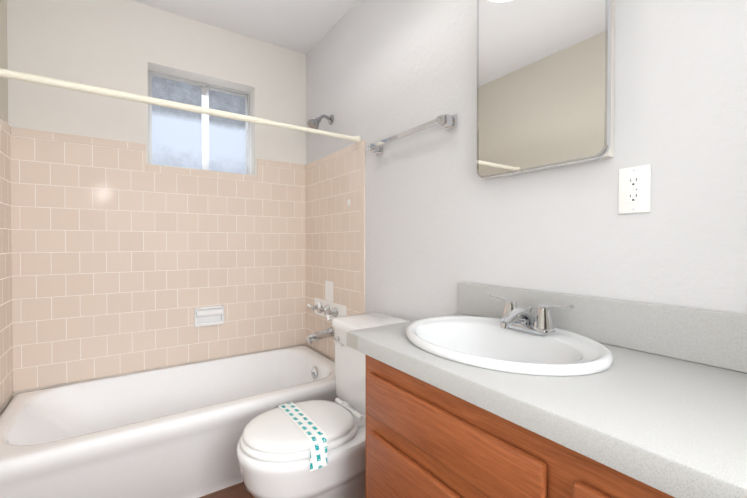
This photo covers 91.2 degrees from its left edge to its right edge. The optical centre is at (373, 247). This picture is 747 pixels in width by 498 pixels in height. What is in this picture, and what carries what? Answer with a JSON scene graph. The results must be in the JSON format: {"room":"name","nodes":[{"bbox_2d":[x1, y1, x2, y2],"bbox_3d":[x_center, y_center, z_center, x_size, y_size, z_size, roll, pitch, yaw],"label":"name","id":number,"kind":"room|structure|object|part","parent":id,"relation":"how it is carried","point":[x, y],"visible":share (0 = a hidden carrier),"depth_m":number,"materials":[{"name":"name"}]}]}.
{"room":"bathroom","nodes":[
{"label":"bathroom","id":0,"kind":"room"},
{"bbox_2d":[0,0,7,123],"bbox_3d":[-0.912,-0.123,0.439,0.120,2.390,3.260,0,1,-34],"label":"wall","id":1,"kind":"structure","parent":0,"point":[3,65],"depth_m":1.66,"materials":[{"name":"beige paint"}]},
{"bbox_2d":[0,117,12,414],"bbox_3d":[-1.486,0.095,1.398,0.009,1.312,0.777,0,1,-34],"label":"tile","id":2,"kind":"structure","parent":1,"relation":"attached to","point":[6,358],"depth_m":1.63,"materials":[{"name":"beige tile"}]},
{"bbox_2d":[0,68,360,142],"bbox_3d":[-0.691,-0.573,1.550,1.484,0.040,0.040,0,1,-34],"label":"curtain rod","id":3,"kind":"object","parent":1,"relation":"attached to","point":[27,77],"visible":1,"depth_m":1.42,"materials":[{"name":"metal"}]},
{"bbox_2d":[7,0,305,174],"bbox_3d":[-1.160,-0.144,2.242,1.502,2.390,0.240,0,1,-34],"label":"wall","id":4,"kind":"structure","parent":0,"point":[123,45],"depth_m":1.97,"materials":[{"name":"paint"}]},
{"bbox_2d":[10,127,305,396],"bbox_3d":[-1.089,0.086,2.142,1.486,1.312,0.009,0,1,-34],"label":"tile","id":5,"kind":"structure","parent":4,"relation":"attached to","point":[126,258],"depth_m":2.00,"materials":[{"name":"beige tile"}]},
{"bbox_2d":[194,305,223,326],"bbox_3d":[-0.981,0.415,2.190,0.166,0.114,0.041,0,1,-34],"label":"soap dish","id":6,"kind":"object","parent":5,"relation":"attached to","point":[208,316],"visible":1,"depth_m":2.19,"materials":[{"name":"ceramic"}]},
{"bbox_2d":[148,70,249,174],"bbox_3d":[-1.085,-0.746,2.306,0.585,0.565,0.060,0,1,-34],"label":"window","id":7,"kind":"structure","parent":4,"relation":"in","point":[184,139],"depth_m":2.28,"materials":[{"name":"glass"}]},
{"bbox_2d":[199,482,253,497],"bbox_3d":[-0.241,1.117,0.910,1.742,0.100,3.260,0,1,-34],"label":"floor","id":8,"kind":"structure","parent":0,"point":[239,490],"depth_m":1.57,"materials":[{"name":"brown wood"}]},
{"bbox_2d":[0,343,342,497],"bbox_3d":[-0.877,0.869,1.839,1.485,0.374,0.746,0,1,-34],"label":"bathtub","id":9,"kind":"object","parent":8,"relation":"on","point":[173,432],"visible":0.77,"depth_m":1.58,"materials":[{"name":"ceramic"}]},
{"bbox_2d":[237,312,408,497],"bbox_3d":[-0.148,0.691,1.409,0.720,0.740,0.472,0,1,-34],"label":"toilet","id":10,"kind":"object","parent":8,"relation":"on","point":[311,449],"visible":0.69,"depth_m":1.25,"materials":[{"name":"ceramic"}]},
{"bbox_3d":[-0.268,0.663,1.327,0.412,0.021,0.344,0,1,-34],"label":"seat","id":11,"kind":"part","parent":10,"relation":"part of","materials":[{"name":"plastic"}]},
{"bbox_3d":[-0.269,0.637,1.326,0.393,0.029,0.324,0,1,-34],"label":"lid","id":12,"kind":"part","parent":10,"relation":"part of","materials":[{"name":"plastic"}]},
{"bbox_3d":[-0.147,0.404,1.572,0.026,0.028,0.089,0,1,-34],"label":"lever","id":13,"kind":"part","parent":10,"relation":"part of","materials":[{"name":"silver metal"}]},
{"bbox_3d":[0.040,0.496,1.535,0.264,0.354,0.472,0,1,-34],"label":"tank","id":14,"kind":"part","parent":10,"relation":"part of","materials":[{"name":"ceramic"}]},
{"bbox_2d":[354,346,697,497],"bbox_3d":[0.537,0.686,0.652,0.497,0.768,1.315,0,1,-34],"label":"bathroom vanity","id":15,"kind":"object","parent":8,"relation":"on","point":[425,438],"depth_m":0.74,"materials":[{"name":"brown wood"}]},
{"bbox_2d":[346,314,746,497],"bbox_3d":[0.518,0.279,0.670,0.504,0.045,1.384,0,1,-34],"label":"countertop","id":16,"kind":"structure","parent":15,"relation":"on","point":[677,421],"depth_m":0.60,"materials":[{"name":"white laminate"}]},
{"bbox_2d":[406,316,613,375],"bbox_3d":[0.326,0.311,0.972,0.436,0.159,0.536,0,1,-34],"label":"sink","id":17,"kind":"object","parent":16,"relation":"in","point":[490,343],"visible":0.62,"depth_m":0.99,"materials":[{"name":"ceramic"}]},
{"bbox_2d":[489,293,573,335],"bbox_3d":[0.407,0.193,1.033,0.141,0.090,0.259,0,1,-34],"label":"faucet","id":18,"kind":"object","parent":16,"relation":"on","point":[514,316],"visible":1,"depth_m":1.01,"materials":[{"name":"silver metal"}]},
{"bbox_2d":[132,0,357,54],"bbox_3d":[-0.241,-1.373,0.881,1.742,0.100,3.260,0,1,-34],"label":"ceiling","id":19,"kind":"structure","parent":0,"point":[303,26],"depth_m":2.12,"materials":[{"name":"paint"}]},
{"bbox_2d":[306,0,746,320],"bbox_3d":[0.429,-0.133,1.352,0.120,2.390,3.260,0,1,-34],"label":"wall","id":20,"kind":"structure","parent":0,"point":[442,219],"depth_m":1.12,"materials":[{"name":"paint"}]},
{"bbox_2d":[307,115,333,129],"bbox_3d":[-0.322,-0.753,2.201,0.155,0.115,0.076,0,1,-34],"label":"shower head","id":21,"kind":"object","parent":20,"relation":"attached to","point":[313,123],"visible":0.96,"depth_m":2.18},
{"bbox_2d":[306,140,364,361],"bbox_3d":[-0.258,0.240,2.249,0.009,1.622,0.755,0,1,-34],"label":"tile","id":22,"kind":"structure","parent":20,"relation":"attached to","point":[335,236],"depth_m":2.20,"materials":[{"name":"beige tile"}]},
{"bbox_2d":[306,302,337,343],"bbox_3d":[-0.357,0.455,2.246,0.168,0.227,0.294,0,1,-34],"label":"tub faucet","id":23,"kind":"object","parent":22,"relation":"attached to","point":[321,334],"visible":1,"depth_m":2.19,"materials":[{"name":"silver metal"}]},
{"bbox_2d":[314,280,345,319],"bbox_3d":[-0.275,0.329,2.267,0.001,0.235,0.425,0,1,-34],"label":"tile","id":24,"kind":"structure","parent":22,"relation":"attached to","point":[341,309],"depth_m":2.26,"materials":[{"name":"white tile"}]},
{"bbox_2d":[367,114,456,154],"bbox_3d":[0.141,-0.486,1.603,0.068,0.052,0.537,0,1,-34],"label":"towel bar","id":25,"kind":"object","parent":20,"relation":"attached to","point":[447,121],"visible":1,"depth_m":1.49,"materials":[{"name":"silver metal"}]},
{"bbox_2d":[476,0,614,179],"bbox_3d":[0.493,-0.580,1.107,0.044,0.696,0.420,0,1,-34],"label":"mirror","id":26,"kind":"object","parent":20,"relation":"attached to","point":[545,82],"visible":1,"depth_m":1.07,"materials":[{"name":"mirror"}]},
{"bbox_2d":[459,282,746,373],"bbox_3d":[0.718,0.195,0.805,0.020,0.118,1.384,0,1,-34],"label":"backsplash","id":27,"kind":"structure","parent":20,"relation":"attached to","point":[708,337],"depth_m":0.89,"materials":[{"name":"white laminate"}]},
{"bbox_2d":[618,164,650,213],"bbox_3d":[0.650,-0.142,0.912,0.009,0.116,0.070,0,1,-34],"label":"outlet","id":28,"kind":"object","parent":20,"relation":"attached to","point":[634,192],"visible":1,"depth_m":0.91,"materials":[{"name":"plastic"}]}
]}

